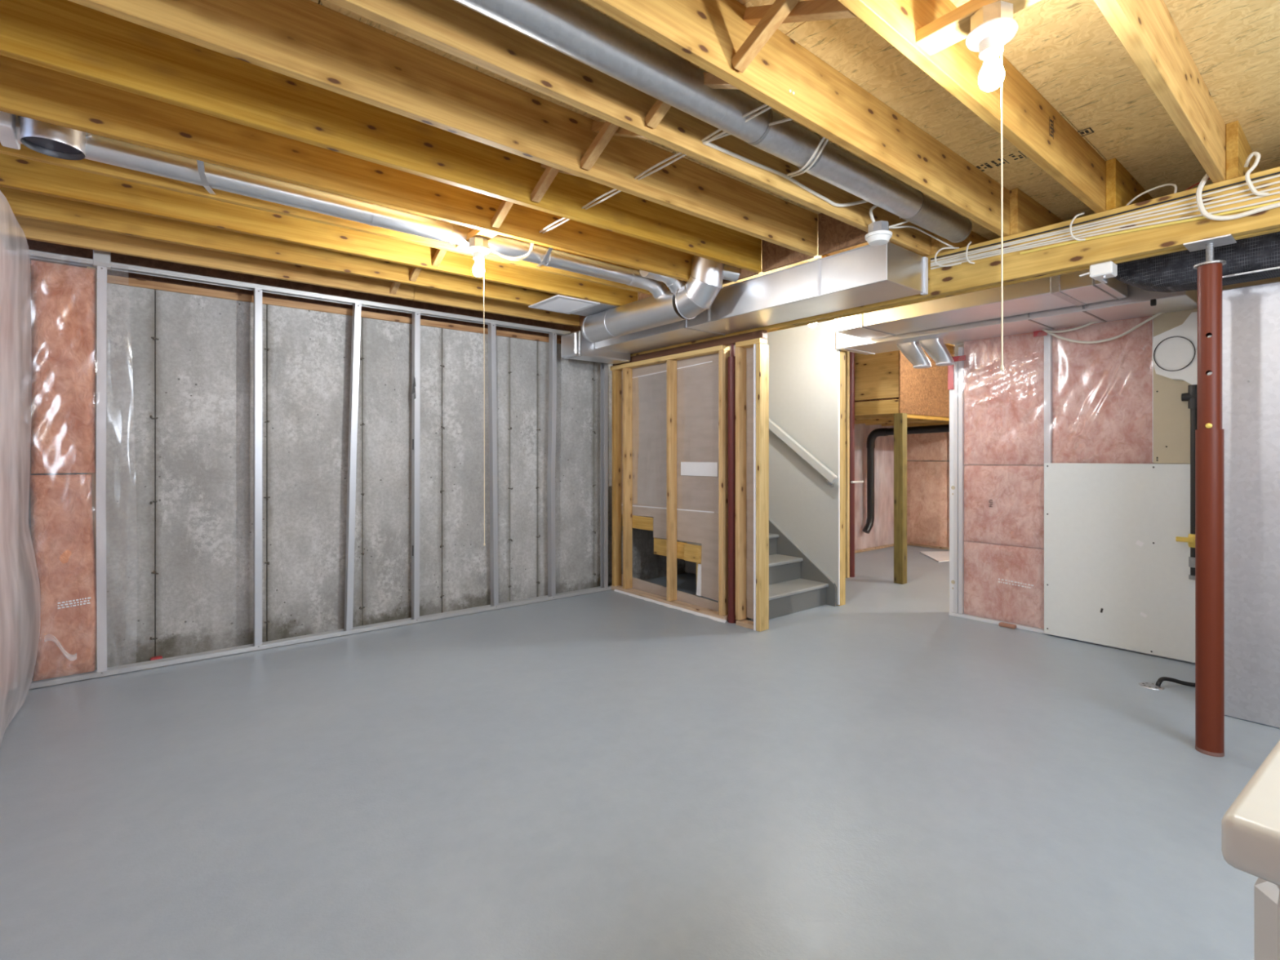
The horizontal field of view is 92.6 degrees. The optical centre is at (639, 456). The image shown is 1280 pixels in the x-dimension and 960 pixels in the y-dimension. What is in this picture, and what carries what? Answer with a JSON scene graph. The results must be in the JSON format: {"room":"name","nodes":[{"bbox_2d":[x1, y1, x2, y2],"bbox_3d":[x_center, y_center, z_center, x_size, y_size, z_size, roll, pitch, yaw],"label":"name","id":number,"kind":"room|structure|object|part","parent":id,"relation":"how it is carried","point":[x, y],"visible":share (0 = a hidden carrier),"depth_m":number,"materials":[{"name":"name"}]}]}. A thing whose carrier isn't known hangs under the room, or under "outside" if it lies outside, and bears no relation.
{"room":"unfinished basement","nodes":[
{"label":"unfinished basement","id":0,"kind":"room"},
{"bbox_2d":[0,204,40,742],"bbox_3d":[-1.603,0.066,0.913,0.508,2.408,6.240,0,0,-39],"label":"wall","id":1,"kind":"structure","parent":0,"point":[12,433],"depth_m":3.03,"materials":[{"name":"plastic"}]},
{"bbox_2d":[18,248,687,689],"bbox_3d":[-1.366,0.043,5.082,6.100,2.455,0.415,0,0,-39],"label":"wall","id":2,"kind":"structure","parent":0,"point":[214,473],"depth_m":4.20,"materials":[{"name":"concrete"}]},
{"bbox_3d":[-3.387,0.117,3.496,0.960,2.305,0.019,0,0,-39],"label":"concrete panel","id":3,"kind":"part","parent":2,"relation":"part of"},
{"bbox_3d":[-2.782,0.117,3.990,0.594,2.305,0.016,0,0,-39],"label":"concrete panel","id":4,"kind":"part","parent":2,"relation":"part of","materials":[{"name":"concrete"}]},
{"bbox_3d":[-2.111,-1.058,4.612,4.350,0.047,0.162,0,0,-39],"label":"sill plate","id":5,"kind":"part","parent":2,"relation":"part of","materials":[{"name":"wood"}]},
{"bbox_3d":[-2.311,0.117,4.371,0.609,2.305,0.021,0,0,-39],"label":"concrete panel","id":6,"kind":"part","parent":2,"relation":"part of","materials":[{"name":"concrete"}]},
{"bbox_3d":[-1.840,0.117,4.757,0.601,2.305,0.017,0,0,-39],"label":"concrete panel","id":7,"kind":"part","parent":2,"relation":"part of","materials":[{"name":"concrete"}]},
{"bbox_3d":[-1.371,0.117,5.138,0.598,2.305,0.019,0,0,-39],"label":"concrete panel","id":8,"kind":"part","parent":2,"relation":"part of","materials":[{"name":"concrete"}]},
{"bbox_3d":[-1.033,0.117,5.416,0.271,2.305,0.015,0,0,-39],"label":"concrete panel","id":9,"kind":"part","parent":2,"relation":"part of","materials":[{"name":"concrete"}]},
{"bbox_3d":[-0.687,0.117,5.694,0.609,2.305,0.020,0,0,-39],"label":"concrete panel","id":10,"kind":"part","parent":2,"relation":"part of","materials":[{"name":"concrete"}]},
{"bbox_3d":[-0.128,0.117,6.151,0.826,2.305,0.017,0,0,-39],"label":"concrete panel","id":11,"kind":"part","parent":2,"relation":"part of","materials":[{"name":"concrete"}]},
{"bbox_3d":[0.582,0.117,6.728,0.996,2.305,0.019,0,0,-39],"label":"concrete panel","id":12,"kind":"part","parent":2,"relation":"part of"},
{"bbox_2d":[0,543,1279,959],"bbox_3d":[1.958,1.330,3.851,9.700,0.120,6.700,0,0,-39],"label":"floor","id":13,"kind":"structure","parent":0,"point":[885,773],"depth_m":2.27,"materials":[{"name":"grey paint"}]},
{"bbox_2d":[728,344,737,623],"bbox_3d":[0.709,0.207,4.686,0.074,2.126,0.074,0,0,-39],"label":"steel post","id":14,"kind":"object","parent":13,"relation":"on","point":[731,360],"visible":0.84,"depth_m":4.65,"materials":[{"name":"metal"}]},
{"bbox_2d":[679,517,836,621],"bbox_3d":[0.694,0.528,5.594,1.006,1.484,1.862,0,0,-39],"label":"staircase","id":15,"kind":"structure","parent":13,"relation":"on","point":[797,583],"depth_m":5.22,"materials":[{"name":"grey paint"}]},
{"bbox_2d":[841,350,849,577],"bbox_3d":[2.149,0.065,6.419,0.040,2.410,0.090,0,0,-39],"label":"upright","id":16,"kind":"object","parent":13,"relation":"on","point":[847,353],"visible":0.28,"depth_m":6.38,"materials":[{"name":"brown wood"}]},
{"bbox_2d":[849,351,854,577],"bbox_3d":[2.224,0.065,6.454,0.080,2.410,0.080,0,0,-39],"label":"steel post","id":17,"kind":"object","parent":13,"relation":"on","point":[851,354],"visible":0.45,"depth_m":6.42,"materials":[{"name":"metal"}]},
{"bbox_2d":[850,480,863,483],"bbox_3d":[2.290,0.270,6.444,0.210,0.024,0.024,0,0,-39],"label":"pipe","id":18,"kind":"object","parent":17,"relation":"attached to","point":[851,482],"visible":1,"depth_m":6.42,"materials":[{"name":"white plastic"}]},
{"bbox_2d":[893,413,906,584],"bbox_3d":[2.608,0.420,6.125,0.090,1.699,0.095,0,0,-39],"label":"timber post","id":19,"kind":"object","parent":13,"relation":"on","point":[900,419],"visible":1,"depth_m":6.09,"materials":[{"name":"brown wood"}]},
{"bbox_2d":[920,551,949,562],"bbox_3d":[3.909,1.263,7.710,0.540,0.012,0.861,0,0,9],"label":"sheet","id":20,"kind":"object","parent":13,"relation":"on","point":[941,556],"visible":0.57,"depth_m":7.75,"materials":[{"name":"white paper"}]},
{"bbox_2d":[1138,676,1195,689],"bbox_3d":[3.073,1.247,3.394,0.612,0.045,0.114,0,0,-5],"label":"hose","id":21,"kind":"object","parent":13,"relation":"on","point":[1157,686],"visible":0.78,"depth_m":3.37,"materials":[{"name":"black plastic"}]},
{"bbox_2d":[1182,233,1236,756],"bbox_3d":[2.447,0.175,2.628,0.140,2.189,0.150,0,0,-39],"label":"steel post","id":22,"kind":"object","parent":13,"relation":"on","point":[1209,434],"visible":1,"depth_m":2.60,"materials":[{"name":"metal"}]},
{"bbox_3d":[2.447,-0.915,2.628,0.140,0.008,0.150,0,0,-39],"label":"plate","id":23,"kind":"part","parent":22,"relation":"part of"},
{"bbox_2d":[1221,739,1279,959],"bbox_3d":[1.068,0.820,0.602,0.720,0.900,0.600,0,0,-36],"label":"utility sink","id":24,"kind":"object","parent":13,"relation":"on","point":[1251,826],"visible":1,"depth_m":0.63,"materials":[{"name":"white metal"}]},
{"bbox_3d":[1.068,0.398,0.602,0.720,0.055,0.600,0,0,-36],"label":"lid","id":25,"kind":"part","parent":24,"relation":"part of","materials":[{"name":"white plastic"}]},
{"bbox_2d":[1222,281,1279,728],"bbox_3d":[3.738,0.227,2.558,0.832,2.083,1.845,0,0,-39],"label":"wall","id":26,"kind":"structure","parent":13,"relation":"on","point":[1251,314],"depth_m":2.92,"materials":[{"name":"metal"}]},
{"bbox_2d":[0,0,1279,354],"bbox_3d":[1.996,-1.246,3.883,9.596,0.313,6.696,0,0,-39],"label":"ceiling","id":27,"kind":"structure","parent":0,"point":[443,110],"depth_m":2.35,"materials":[{"name":"wood"}]},
{"bbox_2d":[196,160,216,195],"bbox_3d":[-1.812,-1.186,2.546,0.031,0.090,0.365,0,0,-27],"label":"strap","id":28,"kind":"object","parent":27,"relation":"attached to","point":[200,163],"visible":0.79,"depth_m":2.53,"materials":[{"name":"metal"}]},
{"bbox_2d":[15,115,635,285],"bbox_3d":[-1.270,-1.201,3.092,3.136,0.125,0.109,0,0,-39],"label":"pipe","id":29,"kind":"object","parent":27,"relation":"attached to","point":[100,148],"visible":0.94,"depth_m":2.85,"materials":[{"name":"metal"}]},
{"bbox_2d":[0,111,91,159],"bbox_3d":[-2.196,-1.198,2.256,0.255,0.145,0.268,0,0,-39],"label":"boot collar","id":30,"kind":"object","parent":29,"relation":"attached to","point":[51,140],"visible":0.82,"depth_m":2.21,"materials":[{"name":"metal"}]},
{"bbox_2d":[466,236,489,546],"bbox_3d":[-0.868,-0.340,3.291,0.120,1.644,0.120,0,0,-39],"label":"pull-chain light bulb","id":31,"kind":"object","parent":27,"relation":"hanging from","point":[478,246],"visible":1,"depth_m":3.27,"materials":[{"name":"white plastic"}]},
{"bbox_3d":[-0.868,-1.012,3.291,0.060,0.090,0.060,0,0,-39],"label":"lamp bulb","id":32,"kind":"part","parent":31,"relation":"part of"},
{"bbox_3d":[-0.839,-0.302,3.296,0.010,1.569,0.010,0,0,28],"label":"pull cord","id":33,"kind":"part","parent":31,"relation":"part of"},
{"bbox_2d":[488,243,533,260],"bbox_3d":[-0.691,-1.159,3.373,0.290,0.159,0.102,0,0,-6],"label":"cable","id":34,"kind":"object","parent":31,"relation":"attached to","point":[489,246],"visible":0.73,"depth_m":3.37,"materials":[{"name":"plastic"}]},
{"bbox_2d":[488,243,533,258],"bbox_3d":[-0.689,-1.174,3.399,0.321,0.143,0.124,0,0,-5],"label":"cable","id":35,"kind":"object","parent":31,"relation":"attached to","point":[525,255],"visible":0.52,"depth_m":3.43,"materials":[{"name":"plastic"}]},
{"bbox_2d":[536,247,552,266],"bbox_3d":[-0.548,-1.186,3.575,0.031,0.090,0.365,0,0,-27],"label":"strap","id":36,"kind":"object","parent":27,"relation":"attached to","point":[550,249],"visible":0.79,"depth_m":3.56,"materials":[{"name":"metal"}]},
{"bbox_3d":[-0.502,-1.394,2.248,1.216,0.018,2.436,0,0,-39],"label":"subfloor panel","id":37,"kind":"part","parent":27,"relation":"part of","materials":[{"name":"wood"}]},
{"bbox_2d":[528,294,599,314],"bbox_3d":[-0.575,-1.155,4.626,0.370,0.034,0.430,0,0,-39],"label":"pan","id":38,"kind":"object","parent":27,"relation":"in","point":[558,304],"visible":0.98,"depth_m":4.60,"materials":[{"name":"metal"}]},
{"bbox_3d":[-0.407,-1.268,5.266,0.020,0.235,0.367,0,0,-39],"label":"blocking panel","id":39,"kind":"part","parent":27,"relation":"part of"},
{"bbox_2d":[571,302,618,316],"bbox_3d":[-0.302,-1.147,4.848,0.325,0.005,0.420,0,0,-39],"label":"pan","id":40,"kind":"object","parent":27,"relation":"attached to","point":[600,308],"visible":0.57,"depth_m":4.78,"materials":[{"name":"metal"}]},
{"bbox_3d":[0.109,-1.268,4.632,0.020,0.235,0.367,0,0,-39],"label":"blocking panel","id":41,"kind":"part","parent":27,"relation":"part of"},
{"bbox_2d":[581,255,740,342],"bbox_3d":[0.003,-1.102,4.385,0.544,0.366,1.485,0,0,-39],"label":"duct","id":42,"kind":"object","parent":27,"relation":"attached to","point":[683,301],"visible":0.88,"depth_m":4.11,"materials":[{"name":"metal"}]},
{"bbox_2d":[539,89,791,232],"bbox_3d":[-0.040,-1.200,2.664,0.040,0.025,1.680,0,0,-39],"label":"cable","id":43,"kind":"object","parent":27,"relation":"attached to","point":[790,91],"visible":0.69,"depth_m":2.50,"materials":[{"name":"plastic"}]},
{"bbox_2d":[542,91,795,233],"bbox_3d":[-0.025,-1.198,2.676,0.037,0.031,1.680,0,0,-39],"label":"cable","id":44,"kind":"object","parent":27,"relation":"attached to","point":[793,93],"visible":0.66,"depth_m":2.52,"materials":[{"name":"plastic"}]},
{"bbox_3d":[0.044,-1.394,5.440,1.216,0.018,1.816,0,0,-39],"label":"subfloor panel","id":45,"kind":"part","parent":27,"relation":"part of","materials":[{"name":"wood"}]},
{"bbox_2d":[453,0,972,243],"bbox_3d":[0.478,-1.234,2.311,3.261,0.144,0.141,0,0,-39],"label":"duct","id":46,"kind":"object","parent":27,"relation":"attached to","point":[573,28],"visible":0.91,"depth_m":2.02,"materials":[{"name":"metal"}]},
{"bbox_3d":[-0.327,-1.394,3.964,1.216,0.018,2.436,0,0,-39],"label":"subfloor panel","id":47,"kind":"part","parent":27,"relation":"part of","materials":[{"name":"wood"}]},
{"bbox_3d":[0.626,-1.268,3.998,0.020,0.235,0.367,0,0,-39],"label":"blocking panel","id":48,"kind":"part","parent":27,"relation":"part of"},
{"bbox_2d":[561,240,928,364],"bbox_3d":[0.472,-1.006,4.450,0.632,0.296,2.956,0,0,-39],"label":"duct","id":49,"kind":"object","parent":27,"relation":"hanging from","point":[868,274],"visible":0.71,"depth_m":3.81,"materials":[{"name":"metal"}]},
{"bbox_2d":[702,117,792,144],"bbox_3d":[0.425,-1.203,2.243,0.417,0.020,0.020,0,0,27],"label":"cable","id":50,"kind":"object","parent":27,"relation":"attached to","point":[788,118],"visible":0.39,"depth_m":2.22,"materials":[{"name":"plastic"}]},
{"bbox_3d":[0.884,-1.268,3.681,0.020,0.235,0.367,0,0,-39],"label":"blocking panel","id":51,"kind":"part","parent":27,"relation":"part of","materials":[{"name":"wood"}]},
{"bbox_2d":[703,140,876,222],"bbox_3d":[0.699,-1.198,2.689,1.150,0.108,0.091,0,0,-34],"label":"cable","id":52,"kind":"object","parent":27,"relation":"attached to","point":[709,144],"visible":0.81,"depth_m":2.66,"materials":[{"name":"plastic"}]},
{"bbox_2d":[786,136,825,176],"bbox_3d":[0.664,-1.191,2.452,0.014,0.071,0.426,0,0,-8],"label":"cable","id":53,"kind":"object","parent":27,"relation":"attached to","point":[823,138],"visible":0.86,"depth_m":2.40,"materials":[{"name":"plastic"}]},
{"bbox_2d":[789,138,828,177],"bbox_3d":[0.681,-1.191,2.466,0.014,0.071,0.426,0,0,-8],"label":"cable","id":54,"kind":"object","parent":27,"relation":"attached to","point":[827,140],"visible":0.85,"depth_m":2.42,"materials":[{"name":"plastic"}]},
{"bbox_2d":[808,323,817,327],"bbox_3d":[1.271,-1.048,4.504,0.120,0.195,0.120,0,0,-39],"label":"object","id":55,"kind":"object","parent":27,"relation":"hanging from","point":[813,325],"visible":0.24,"depth_m":4.49,"materials":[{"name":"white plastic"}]},
{"bbox_3d":[1.143,-1.268,3.364,0.020,0.235,0.367,0,0,-39],"label":"blocking panel","id":56,"kind":"part","parent":27,"relation":"part of","materials":[{"name":"wood"}]},
{"bbox_2d":[865,220,892,245],"bbox_3d":[1.188,-1.107,3.046,0.128,0.095,0.128,0,0,-39],"label":"smoke detector","id":57,"kind":"object","parent":27,"relation":"attached to","point":[878,233],"visible":1,"depth_m":3.01,"materials":[{"name":"white plastic"}]},
{"bbox_2d":[888,217,908,227],"bbox_3d":[1.304,-1.173,3.060,0.162,0.075,0.046,0,0,-14],"label":"cable","id":58,"kind":"object","parent":57,"relation":"attached to","point":[906,221],"visible":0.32,"depth_m":3.07,"materials":[{"name":"plastic"}]},
{"bbox_2d":[888,225,954,247],"bbox_3d":[1.510,-1.172,3.260,0.704,0.063,0.021,0,0,-34],"label":"cable","id":59,"kind":"object","parent":57,"relation":"attached to","point":[904,226],"visible":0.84,"depth_m":3.25,"materials":[{"name":"plastic"}]},
{"bbox_3d":[1.390,-1.394,3.789,1.216,0.018,2.436,0,0,-39],"label":"subfloor panel","id":60,"kind":"part","parent":27,"relation":"part of","materials":[{"name":"wood"}]},
{"bbox_2d":[630,166,1279,356],"bbox_3d":[1.706,-1.035,3.537,0.113,0.230,6.110,0,0,-39],"label":"support beam","id":61,"kind":"structure","parent":27,"relation":"attached to","point":[965,277],"depth_m":2.92,"materials":[{"name":"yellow wood"}]},
{"bbox_2d":[934,247,961,266],"bbox_3d":[1.711,-1.110,3.399,0.126,0.114,0.060,0,0,15],"label":"cable","id":62,"kind":"object","parent":61,"relation":"attached to","point":[940,250],"visible":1,"depth_m":3.41,"materials":[{"name":"plastic"}]},
{"bbox_2d":[965,241,974,263],"bbox_3d":[1.790,-1.103,3.312,0.039,0.130,0.036,0,0,-21],"label":"cable","id":63,"kind":"object","parent":61,"relation":"attached to","point":[970,242],"visible":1,"depth_m":3.31,"materials":[{"name":"plastic"}]},
{"bbox_2d":[1069,212,1085,240],"bbox_3d":[2.100,-1.099,2.937,0.064,0.140,0.023,0,0,29],"label":"cable","id":64,"kind":"object","parent":61,"relation":"attached to","point":[1082,213],"visible":1,"depth_m":2.94,"materials":[{"name":"plastic"}]},
{"bbox_2d":[1079,261,1117,279],"bbox_3d":[2.205,-0.883,2.944,0.091,0.070,0.130,0,0,-39],"label":"junction box","id":65,"kind":"object","parent":61,"relation":"attached to","point":[1107,269],"visible":1,"depth_m":2.90,"materials":[{"name":"white plastic"}]},
{"bbox_2d":[930,191,1279,266],"bbox_3d":[2.595,-1.061,2.346,0.009,0.057,2.960,0,0,-39],"label":"cable","id":66,"kind":"object","parent":61,"relation":"attached to","point":[1278,192],"visible":0.99,"depth_m":2.82,"materials":[{"name":"plastic"}]},
{"bbox_2d":[930,186,1279,265],"bbox_3d":[2.597,-1.076,2.347,0.009,0.043,2.960,0,0,-39],"label":"cable","id":67,"kind":"object","parent":61,"relation":"attached to","point":[1276,188],"visible":0.99,"depth_m":2.81,"materials":[{"name":"plastic"}]},
{"bbox_2d":[930,197,1279,269],"bbox_3d":[2.597,-1.042,2.347,0.009,0.068,2.960,0,0,-39],"label":"cable","id":68,"kind":"object","parent":61,"relation":"attached to","point":[1277,198],"visible":0.97,"depth_m":2.80,"materials":[{"name":"plastic"}]},
{"bbox_2d":[930,180,1279,264],"bbox_3d":[2.595,-1.092,2.346,0.009,0.026,2.960,0,0,-39],"label":"cable","id":69,"kind":"object","parent":61,"relation":"attached to","point":[1278,181],"visible":1,"depth_m":2.82,"materials":[{"name":"plastic"}]},
{"bbox_2d":[930,174,1279,262],"bbox_3d":[2.597,-1.110,2.347,0.009,0.020,2.960,0,0,-39],"label":"cable","id":70,"kind":"object","parent":61,"relation":"attached to","point":[1277,175],"visible":0.99,"depth_m":2.82,"materials":[{"name":"plastic"}]},
{"bbox_2d":[930,171,1279,259],"bbox_3d":[2.594,-1.121,2.345,0.008,0.015,2.960,0,0,-39],"label":"cable","id":71,"kind":"object","parent":61,"relation":"attached to","point":[1278,172],"visible":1,"depth_m":2.82,"materials":[{"name":"plastic"}]},
{"bbox_2d":[1019,200,1279,254],"bbox_3d":[2.738,-1.022,2.166,0.012,0.047,2.500,0,0,-39],"label":"cable","id":72,"kind":"object","parent":61,"relation":"attached to","point":[1269,203],"visible":1,"depth_m":2.72,"materials":[{"name":"plastic"}]},
{"bbox_2d":[1125,183,1177,205],"bbox_3d":[2.320,-1.185,2.795,0.026,0.066,0.215,0,0,-24],"label":"cable","id":73,"kind":"object","parent":61,"relation":"on","point":[1166,184],"visible":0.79,"depth_m":2.77,"materials":[{"name":"plastic"}]},
{"bbox_2d":[1184,177,1209,191],"bbox_3d":[2.484,-1.225,2.867,0.385,0.157,0.037,0,0,10],"label":"cable","id":74,"kind":"object","parent":61,"relation":"attached to","point":[1197,184],"visible":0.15,"depth_m":2.85,"materials":[{"name":"plastic"}]},
{"bbox_2d":[1195,173,1279,220],"bbox_3d":[2.967,-1.117,1.915,0.112,0.282,1.822,0,0,-39],"label":"cable","id":75,"kind":"object","parent":61,"relation":"attached to","point":[1202,209],"visible":0.87,"depth_m":2.55,"materials":[{"name":"plastic"}]},
{"bbox_3d":[1.214,-1.394,2.072,1.216,0.018,2.436,0,0,-39],"label":"subfloor panel","id":76,"kind":"part","parent":27,"relation":"part of","materials":[{"name":"wood"}]},
{"bbox_2d":[834,269,1127,338],"bbox_3d":[2.148,-1.035,4.074,0.473,0.220,1.653,0,0,-39],"label":"duct","id":77,"kind":"object","parent":27,"relation":"attached to","point":[1067,290],"visible":0.54,"depth_m":3.86,"materials":[{"name":"metal"}]},
{"bbox_2d":[965,0,1017,370],"bbox_3d":[0.925,-0.693,1.611,0.120,0.939,0.120,0,0,-39],"label":"pull-chain light bulb","id":78,"kind":"object","parent":27,"relation":"hanging from","point":[993,25],"visible":1,"depth_m":1.59,"materials":[{"name":"white plastic"}]},
{"bbox_3d":[0.925,-1.012,1.611,0.060,0.090,0.060,0,0,-39],"label":"lamp bulb","id":79,"kind":"part","parent":78,"relation":"part of","materials":[{"name":"glass"}]},
{"bbox_3d":[0.943,-0.655,1.594,0.010,0.864,0.010,0,0,28],"label":"pull cord","id":80,"kind":"part","parent":78,"relation":"part of","materials":[{"name":"fabric"}]},
{"bbox_2d":[835,284,1197,355],"bbox_3d":[2.520,-0.998,4.416,0.485,0.265,2.226,0,0,-39],"label":"duct","id":81,"kind":"object","parent":27,"relation":"hanging from","point":[1139,302],"visible":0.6,"depth_m":4.09,"materials":[{"name":"metal"}]},
{"bbox_2d":[897,342,931,368],"bbox_3d":[2.200,-0.808,4.888,0.206,0.201,0.214,0,0,-39],"label":"boot","id":82,"kind":"object","parent":81,"relation":"attached to","point":[913,352],"visible":0.94,"depth_m":4.83,"materials":[{"name":"metal"}]},
{"bbox_2d":[919,337,955,365],"bbox_3d":[2.314,-0.808,4.749,0.206,0.201,0.214,0,0,-39],"label":"boot","id":83,"kind":"object","parent":81,"relation":"attached to","point":[935,348],"visible":0.95,"depth_m":4.69,"materials":[{"name":"metal"}]},
{"bbox_3d":[2.512,-0.903,4.058,0.010,0.014,1.680,0,0,-39],"label":"edge rail","id":84,"kind":"part","parent":81,"relation":"part of","materials":[{"name":"metal"}]},
{"bbox_2d":[1044,321,1097,333],"bbox_3d":[2.965,-0.889,4.182,0.014,0.065,0.344,0,0,-39],"label":"cable","id":85,"kind":"object","parent":81,"relation":"hanging from","point":[1090,323],"visible":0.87,"depth_m":4.20,"materials":[{"name":"plastic"}]},
{"bbox_3d":[3.106,-1.394,3.613,1.216,0.018,2.436,0,0,-39],"label":"subfloor panel","id":86,"kind":"part","parent":27,"relation":"part of","materials":[{"name":"wood"}]},
{"bbox_3d":[2.930,-1.394,1.897,1.216,0.018,2.436,0,0,-39],"label":"subfloor panel","id":87,"kind":"part","parent":27,"relation":"part of","materials":[{"name":"wood"}]},
{"bbox_2d":[1097,231,1279,292],"bbox_3d":[3.166,-0.981,2.367,0.340,0.319,2.272,0,0,-39],"label":"duct","id":88,"kind":"object","parent":27,"relation":"hanging from","point":[1255,258],"visible":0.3,"depth_m":2.89,"materials":[{"name":"plastic"}]},
{"bbox_2d":[1244,151,1268,196],"bbox_3d":[2.483,-1.132,2.466,0.044,0.186,0.074,0,0,-39],"label":"cable","id":89,"kind":"object","parent":27,"relation":"attached to","point":[1256,154],"visible":1,"depth_m":2.46,"materials":[{"name":"plastic"}]},
{"bbox_2d":[610,329,768,631],"bbox_3d":[0.310,0.176,5.154,0.143,2.188,1.840,0,0,-39],"label":"wall","id":90,"kind":"structure","parent":0,"point":[670,406],"depth_m":5.06,"materials":[{"name":"brown wood"}]},
{"bbox_3d":[0.214,1.250,5.287,0.089,0.039,1.472,0,0,-39],"label":"plate","id":91,"kind":"part","parent":90,"relation":"part of","materials":[{"name":"brown wood"}]},
{"bbox_3d":[0.283,0.806,5.286,0.013,0.717,1.600,0,0,-39],"label":"drywall panel","id":92,"kind":"part","parent":90,"relation":"part of","materials":[{"name":"paper"}]},
{"bbox_3d":[0.207,-0.837,5.295,0.089,0.038,1.450,0,0,-39],"label":"plate","id":93,"kind":"part","parent":90,"relation":"part of","materials":[{"name":"brown wood"}]},
{"bbox_3d":[0.283,-0.182,5.286,0.013,1.295,1.600,0,0,-39],"label":"drywall panel","id":94,"kind":"part","parent":90,"relation":"part of","materials":[{"name":"paper"}]},
{"bbox_3d":[0.336,-0.888,5.161,0.059,0.060,1.820,0,0,-39],"label":"filler plate","id":95,"kind":"part","parent":90,"relation":"part of","materials":[{"name":"brown wood"}]},
{"bbox_2d":[680,462,717,476],"bbox_3d":[0.482,0.105,5.019,0.008,0.114,0.425,0,0,-39],"label":"strip","id":96,"kind":"object","parent":90,"relation":"attached to","point":[687,468],"visible":1,"depth_m":5.01,"materials":[{"name":"paper"}]},
{"bbox_3d":[0.812,1.252,4.556,0.084,0.033,0.190,0,0,-39],"label":"plate","id":97,"kind":"part","parent":90,"relation":"part of","materials":[{"name":"brown wood"}]},
{"bbox_3d":[0.864,0.200,4.573,0.013,2.040,0.160,0,0,-39],"label":"drywall panel","id":98,"kind":"part","parent":90,"relation":"part of","materials":[{"name":"paper"}]},
{"bbox_3d":[0.824,-0.837,4.537,0.089,0.038,0.235,0,0,-39],"label":"plate","id":99,"kind":"part","parent":90,"relation":"part of","materials":[{"name":"brown wood"}]},
{"bbox_2d":[684,319,845,605],"bbox_3d":[1.130,-0.055,5.942,0.116,2.650,1.892,0,0,-39],"label":"wall","id":100,"kind":"structure","parent":0,"point":[807,373],"depth_m":5.40,"materials":[{"name":"beige paint"}]},
{"bbox_2d":[768,418,837,487],"bbox_3d":[1.131,-0.378,5.787,0.084,1.287,1.690,0,0,-39],"label":"handrail","id":101,"kind":"object","parent":100,"relation":"attached to","point":[831,477],"visible":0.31,"depth_m":5.35,"materials":[{"name":"beige paint"}]},
{"bbox_2d":[854,397,893,553],"bbox_3d":[2.309,-0.058,7.775,4.000,2.655,0.300,0,0,-39],"label":"wall","id":102,"kind":"structure","parent":0,"point":[882,532],"depth_m":8.42,"materials":[{"name":"fabric"}]},
{"bbox_2d":[862,424,949,533],"bbox_3d":[3.568,0.309,7.430,0.190,1.423,1.818,0,0,-39],"label":"drain pipe","id":103,"kind":"object","parent":102,"relation":"attached to","point":[870,445],"visible":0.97,"depth_m":8.07,"materials":[{"name":"black plastic"}]},
{"bbox_2d":[854,346,955,426],"bbox_3d":[3.167,-0.765,7.394,2.550,0.750,1.295,0,0,-39],"label":"wooden box","id":104,"kind":"object","parent":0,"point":[922,393],"visible":0.36,"depth_m":6.36,"materials":[{"name":"brown wood"}]},
{"bbox_3d":[2.190,-0.865,6.607,0.020,0.550,1.280,0,0,-39],"label":"panel","id":105,"kind":"part","parent":104,"relation":"part of","materials":[{"name":"brown wood"}]},
{"bbox_3d":[3.572,-0.785,6.897,2.550,0.710,0.014,0,0,-39],"label":"chipboard panel","id":106,"kind":"part","parent":104,"relation":"part of","materials":[{"name":"wood"}]},
{"bbox_2d":[906,426,949,550],"bbox_3d":[5.486,-0.058,6.854,0.236,2.655,6.500,0,0,-39],"label":"wall","id":107,"kind":"structure","parent":0,"point":[927,454],"depth_m":8.50,"materials":[{"name":"fabric"}]},
{"bbox_2d":[947,276,1279,663],"bbox_3d":[3.658,0.070,3.518,0.205,2.400,3.635,0,0,-39],"label":"wall","id":108,"kind":"structure","parent":0,"point":[1069,462],"depth_m":4.21,"materials":[{"name":"fabric"}]},
{"bbox_2d":[1041,312,1163,343],"bbox_3d":[3.065,-0.835,4.083,0.016,0.155,0.668,0,0,-39],"label":"cable","id":109,"kind":"object","parent":108,"relation":"attached to","point":[1159,313],"visible":1,"depth_m":4.05,"materials":[{"name":"plastic"}]},
{"bbox_3d":[3.719,0.070,3.565,0.050,2.400,3.632,0,0,-39],"label":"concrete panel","id":110,"kind":"part","parent":108,"relation":"part of","materials":[{"name":"pink plastic"}]},
{"bbox_3d":[3.399,0.653,3.707,0.013,1.210,1.656,0,0,-39],"label":"drywall panel","id":111,"kind":"part","parent":108,"relation":"part of","materials":[{"name":"paint"}]},
{"bbox_3d":[3.601,-0.437,3.484,0.013,0.966,1.055,0,0,-39],"label":"drywall panel","id":112,"kind":"part","parent":108,"relation":"part of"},
{"bbox_2d":[1151,311,1212,384],"bbox_3d":[3.336,-0.647,3.726,0.092,0.435,0.325,0,0,-39],"label":"cover","id":113,"kind":"object","parent":108,"relation":"attached to","point":[1175,350],"visible":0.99,"depth_m":3.72,"materials":[{"name":"plastic"}]},
{"bbox_2d":[1175,384,1197,580],"bbox_3d":[3.321,0.158,3.704,0.089,1.175,0.105,0,0,-39],"label":"gas pipe","id":114,"kind":"object","parent":108,"relation":"attached to","point":[1191,397],"visible":0.77,"depth_m":3.69,"materials":[{"name":"black metal"}]},
{"bbox_3d":[3.304,0.503,3.703,0.060,0.030,0.085,0,0,-39],"label":"valve handle","id":115,"kind":"part","parent":114,"relation":"part of","materials":[{"name":"gold metal"}]}
]}

